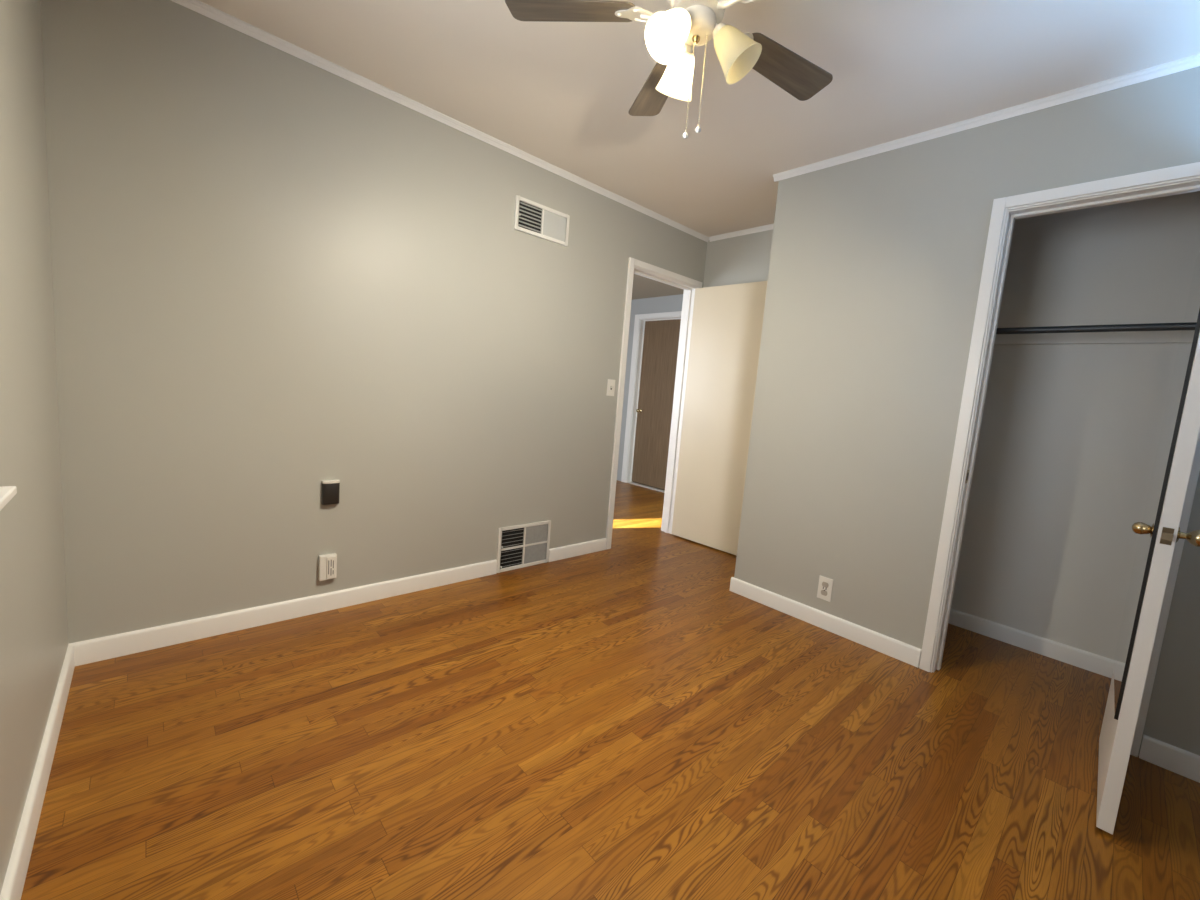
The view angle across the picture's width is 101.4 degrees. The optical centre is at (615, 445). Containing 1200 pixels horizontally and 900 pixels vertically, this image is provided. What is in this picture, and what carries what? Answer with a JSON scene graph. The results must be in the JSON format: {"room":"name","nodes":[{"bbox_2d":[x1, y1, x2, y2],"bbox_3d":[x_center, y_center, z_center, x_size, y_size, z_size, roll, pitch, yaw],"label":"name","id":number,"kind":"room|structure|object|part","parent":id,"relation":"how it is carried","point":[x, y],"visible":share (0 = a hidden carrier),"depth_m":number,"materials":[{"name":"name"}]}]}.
{"room":"empty bedroom","nodes":[
{"label":"empty bedroom","id":0,"kind":"room"},
{"bbox_2d":[0,0,68,893],"bbox_3d":[-0.880,-0.188,0.505,0.120,2.440,3.120,-1,9,-43],"label":"wall","id":1,"kind":"structure","parent":0,"point":[34,642],"depth_m":1.25,"materials":[{"name":"beige paint"}]},
{"bbox_2d":[0,486,16,510],"bbox_3d":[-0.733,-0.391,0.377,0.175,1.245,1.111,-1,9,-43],"label":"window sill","id":2,"kind":"structure","parent":1,"relation":"in","point":[7,493],"depth_m":0.85,"materials":[{"name":"white paint"}]},
{"bbox_2d":[0,645,74,899],"bbox_3d":[-0.922,0.978,0.676,0.014,0.086,3.106,-1,9,-43],"label":"baseboard","id":3,"kind":"structure","parent":1,"relation":"attached to","point":[12,889],"depth_m":1.21,"materials":[{"name":"white paint"}]},
{"bbox_2d":[40,0,706,643],"bbox_3d":[-0.282,-0.449,3.284,4.820,2.440,0.120,-1,9,-43],"label":"wall","id":4,"kind":"structure","parent":0,"point":[276,275],"depth_m":2.12,"materials":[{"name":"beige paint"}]},
{"bbox_2d":[318,553,336,580],"bbox_3d":[-1.369,0.577,2.337,0.072,0.120,0.031,-1,9,-43],"label":"power outlet","id":5,"kind":"object","parent":4,"relation":"attached to","point":[327,562],"visible":1,"depth_m":2.33,"materials":[{"name":"white plastic"}]},
{"bbox_3d":[-1.352,0.578,2.337,0.039,0.108,0.007,-1,9,-43],"label":"panel","id":6,"kind":"part","parent":5,"relation":"part of","materials":[{"name":"white plastic"}]},
{"bbox_2d":[321,480,339,504],"bbox_3d":[-1.334,0.217,2.304,0.073,0.112,0.028,-1,9,-43],"label":"wall box","id":7,"kind":"object","parent":4,"relation":"attached to","point":[330,489],"visible":1,"depth_m":2.29,"materials":[{"name":"grey plastic"}]},
{"bbox_3d":[-1.330,0.168,2.299,0.073,0.012,0.028,-1,9,-43],"label":"lid","id":8,"kind":"part","parent":7,"relation":"part of","materials":[{"name":"white plastic"}]},
{"bbox_2d":[68,538,606,665],"bbox_3d":[-1.031,0.743,2.703,2.652,0.086,0.014,-1,9,-43],"label":"baseboard","id":9,"kind":"structure","parent":4,"relation":"attached to","point":[122,644],"depth_m":2.22,"materials":[{"name":"white paint"}]},
{"bbox_2d":[171,0,708,241],"bbox_3d":[-0.521,-1.623,2.731,3.512,0.030,0.026,-1,9,-43],"label":"crown molding","id":10,"kind":"structure","parent":4,"relation":"attached to","point":[197,6],"depth_m":2.27,"materials":[{"name":"white paint"}]},
{"bbox_2d":[496,520,550,572],"bbox_3d":[-0.573,0.634,3.114,0.387,0.288,0.020,-1,9,-43],"label":"air vent","id":11,"kind":"object","parent":4,"relation":"in","point":[524,545],"visible":1,"depth_m":3.11,"materials":[{"name":"white metal"}]},
{"bbox_2d":[514,195,569,245],"bbox_3d":[-0.423,-1.319,2.886,0.379,0.187,0.020,-1,9,-43],"label":"air vent","id":12,"kind":"object","parent":4,"relation":"in","point":[546,223],"visible":1,"depth_m":2.88,"materials":[{"name":"white metal"}]},
{"bbox_2d":[606,379,614,395],"bbox_3d":[-0.024,-0.408,3.438,0.072,0.116,0.022,-1,9,-43],"label":"light switch","id":13,"kind":"object","parent":4,"relation":"attached to","point":[611,383],"visible":1,"depth_m":3.44,"materials":[{"name":"white plastic"}]},
{"bbox_2d":[606,257,701,549],"bbox_3d":[0.268,-0.287,3.839,0.826,2.087,0.154,-1,9,-43],"label":"door frame","id":14,"kind":"structure","parent":4,"relation":"attached to","point":[635,266],"depth_m":3.96,"materials":[{"name":"white paint"}]},
{"bbox_3d":[0.221,-0.297,3.888,0.826,2.087,0.017,-1,9,-43],"label":"casing","id":15,"kind":"part","parent":14,"relation":"part of","materials":[{"name":"white paint"}]},
{"bbox_2d":[21,480,1199,899],"bbox_3d":[0.108,0.835,3.558,5.720,0.100,6.110,-1,9,-43],"label":"floor","id":16,"kind":"structure","parent":0,"point":[620,722],"depth_m":1.55,"materials":[{"name":"brown wood"}]},
{"bbox_2d":[627,482,664,492],"bbox_3d":[0.447,0.522,6.101,0.070,0.012,0.780,-1,9,-43],"label":"threshold","id":17,"kind":"object","parent":16,"relation":"on","point":[637,484],"visible":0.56,"depth_m":6.12,"materials":[{"name":"beige"}]},
{"bbox_2d":[617,294,682,480],"bbox_3d":[0.562,-0.624,5.972,0.110,2.330,2.630,-1,9,-43],"label":"wall","id":18,"kind":"structure","parent":0,"point":[672,303],"depth_m":6.21,"materials":[{"name":"paint"}]},
{"bbox_2d":[621,311,681,482],"bbox_3d":[0.538,-0.530,5.988,0.127,2.137,0.960,-1,9,-43],"label":"door frame","id":19,"kind":"structure","parent":18,"relation":"attached to","point":[639,324],"depth_m":6.23,"materials":[{"name":"white paint"}]},
{"bbox_2d":[632,319,680,489],"bbox_3d":[0.547,-0.508,6.000,0.089,2.052,0.774,-1,9,-43],"label":"door","id":20,"kind":"structure","parent":18,"relation":"in","point":[661,337],"depth_m":6.07,"materials":[{"name":"brown wood"}]},
{"bbox_2d":[632,274,683,299],"bbox_3d":[-0.584,-1.807,4.739,3.430,0.100,2.750,-1,9,-43],"label":"ceiling","id":21,"kind":"structure","parent":0,"point":[643,287],"depth_m":5.49,"materials":[{"name":"beige paint"}]},
{"bbox_2d":[199,0,1199,236],"bbox_3d":[0.587,-1.469,1.575,3.765,0.100,3.240,-1,9,-43],"label":"ceiling","id":22,"kind":"structure","parent":0,"point":[562,94],"depth_m":1.93,"materials":[{"name":"paint"}]},
{"bbox_2d":[505,0,832,139],"bbox_3d":[0.255,-1.147,1.363,1.041,0.544,1.027,-1,9,-43],"label":"ceiling fan","id":23,"kind":"object","parent":22,"relation":"hanging from","point":[671,36],"visible":1,"depth_m":1.39,"materials":[{"name":"brown wood"}]},
{"bbox_3d":[-0.123,-1.234,1.389,0.364,0.006,0.124,5,17,4],"label":"blade","id":24,"kind":"part","parent":23,"relation":"part of","materials":[{"name":"brown wood"}]},
{"bbox_3d":[0.148,-1.247,1.709,0.124,0.006,0.364,-8,9,-13],"label":"blade","id":25,"kind":"part","parent":23,"relation":"part of","materials":[{"name":"brown wood"}]},
{"bbox_3d":[0.146,-1.092,1.291,0.132,0.135,0.116,-1,9,-43],"label":"lamp shade","id":26,"kind":"part","parent":23,"relation":"part of","materials":[{"name":"white glass"}]},
{"bbox_3d":[0.153,-1.103,1.299,0.074,0.080,0.054,-1,9,-43],"label":"bulb","id":27,"kind":"part","parent":23,"relation":"part of","materials":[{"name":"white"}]},
{"bbox_3d":[0.194,-1.111,1.495,0.113,0.135,0.130,-1,9,-43],"label":"lamp shade","id":28,"kind":"part","parent":23,"relation":"part of","materials":[{"name":"white glass"}]},
{"bbox_3d":[0.202,-0.894,1.410,0.018,0.023,0.018,-1,9,-43],"label":"chain pull","id":29,"kind":"part","parent":23,"relation":"part of","materials":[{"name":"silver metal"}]},
{"bbox_3d":[0.210,-1.159,1.434,0.048,0.054,0.059,-1,9,-43],"label":"light arm","id":30,"kind":"part","parent":23,"relation":"part of","materials":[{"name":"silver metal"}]},
{"bbox_3d":[0.213,-1.027,1.395,0.003,0.250,0.003,-1,9,-43],"label":"pull chain","id":31,"kind":"part","parent":23,"relation":"part of","materials":[{"name":"gold metal"}]},
{"bbox_3d":[0.235,-0.896,1.388,0.018,0.023,0.018,-1,9,-43],"label":"chain pull","id":32,"kind":"part","parent":23,"relation":"part of","materials":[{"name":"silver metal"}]},
{"bbox_3d":[0.245,-1.026,1.373,0.003,0.244,0.003,-1,9,-43],"label":"pull chain","id":33,"kind":"part","parent":23,"relation":"part of","materials":[{"name":"gold metal"}]},
{"bbox_3d":[0.290,-1.143,1.359,0.059,0.054,0.045,7,7,16],"label":"light arm","id":34,"kind":"part","parent":23,"relation":"part of","materials":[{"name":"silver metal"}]},
{"bbox_3d":[0.343,-1.083,1.356,0.118,0.135,0.128,-1,9,-43],"label":"lamp shade","id":35,"kind":"part","parent":23,"relation":"part of","materials":[{"name":"white glass"}]},
{"bbox_3d":[0.534,-1.198,1.555,0.364,0.006,0.124,1,-4,-32],"label":"blade","id":36,"kind":"part","parent":23,"relation":"part of","materials":[{"name":"brown wood"}]},
{"bbox_2d":[703,191,1199,659],"bbox_3d":[1.760,-0.250,3.009,0.132,2.440,3.120,-1,9,-43],"label":"wall","id":37,"kind":"structure","parent":0,"point":[1069,435],"depth_m":2.43,"materials":[{"name":"paint"}]},
{"bbox_2d":[672,281,767,555],"bbox_3d":[0.824,-0.211,3.797,0.082,2.008,0.706,-2,9,-45],"label":"door","id":38,"kind":"structure","parent":37,"relation":"in","point":[727,320],"depth_m":3.77,"materials":[{"name":"beige paint"}]},
{"bbox_2d":[994,330,1180,344],"bbox_3d":[2.133,-0.559,2.542,0.022,0.063,2.026,-1,9,-43],"label":"rail","id":39,"kind":"object","parent":37,"relation":"attached to","point":[1129,337],"visible":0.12,"depth_m":2.36,"materials":[{"name":"paint"}]},
{"bbox_2d":[734,66,1199,755],"bbox_3d":[1.591,-0.170,2.169,0.110,2.440,2.126,-1,9,-43],"label":"wall","id":40,"kind":"structure","parent":0,"point":[876,264],"depth_m":2.36,"materials":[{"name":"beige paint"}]},
{"bbox_2d":[817,575,832,601],"bbox_3d":[1.115,0.758,2.608,0.008,0.124,0.074,-1,9,-43],"label":"wall outlet","id":41,"kind":"object","parent":40,"relation":"attached to","point":[825,585],"visible":1,"depth_m":2.60,"materials":[{"name":"white plastic"}]},
{"bbox_2d":[822,582,828,590],"bbox_3d":[1.114,0.746,2.605,0.003,0.047,0.035,-1,9,-43],"label":"receptacle","id":42,"kind":"object","parent":41,"relation":"attached to","point":[825,585],"depth_m":2.60,"materials":[{"name":"white plastic"}]},
{"bbox_2d":[708,53,1199,241],"bbox_3d":[1.559,-1.435,2.574,0.716,0.030,3.094,-1,9,-43],"label":"crown molding","id":43,"kind":"structure","parent":40,"relation":"attached to","point":[1193,61],"depth_m":2.04,"materials":[{"name":"white paint"}]},
{"bbox_2d":[729,577,1199,782],"bbox_3d":[1.708,0.989,2.510,0.736,0.086,2.140,-1,9,-43],"label":"baseboard","id":44,"kind":"structure","parent":40,"relation":"attached to","point":[1172,758],"depth_m":2.49,"materials":[{"name":"white paint"}]},
{"bbox_2d":[919,162,1199,756],"bbox_3d":[1.790,0.047,1.965,0.144,2.087,0.704,-1,9,-43],"label":"door frame","id":45,"kind":"structure","parent":40,"relation":"attached to","point":[1181,179],"depth_m":2.07,"materials":[{"name":"white paint"}]},
{"bbox_2d":[1096,252,1199,834],"bbox_3d":[1.713,0.119,1.513,0.606,2.008,0.143,-2,9,-45],"label":"door","id":46,"kind":"structure","parent":40,"relation":"in","point":[1116,737],"depth_m":1.36,"materials":[{"name":"white paint"}]},
{"bbox_3d":[1.513,0.237,1.405,0.052,0.052,0.047,-2,9,-45],"label":"knob","id":47,"kind":"part","parent":46,"relation":"part of","materials":[{"name":"gold metal"}]},
{"bbox_2d":[1114,253,1199,719],"bbox_3d":[1.683,0.084,1.516,0.524,1.405,0.009,-2,9,-44],"label":"mirror","id":48,"kind":"object","parent":46,"relation":"attached to","point":[1190,330],"visible":1,"depth_m":1.46,"materials":[{"name":"black mirror"}]},
{"bbox_3d":[1.494,0.244,1.328,0.003,0.046,0.021,-2,9,-45],"label":"latch plate","id":49,"kind":"part","parent":46,"relation":"part of","materials":[{"name":"gold metal"}]},
{"bbox_3d":[1.576,0.249,1.342,0.052,0.052,0.061,-2,9,-45],"label":"knob","id":50,"kind":"part","parent":46,"relation":"part of","materials":[{"name":"gold metal"}]},
{"bbox_3d":[1.549,0.002,0.597,3.765,2.440,0.120,-1,9,-43],"label":"wall","id":51,"kind":"structure","parent":0,"visible":0},
{"bbox_2d":[996,323,1182,333],"bbox_3d":[1.942,-0.555,2.361,0.056,0.056,2.026,-1,9,-43],"label":"closet rod","id":52,"kind":"object","parent":51,"relation":"attached to","point":[1151,326],"visible":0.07,"depth_m":2.16,"materials":[{"name":"grey metal"}]}
]}

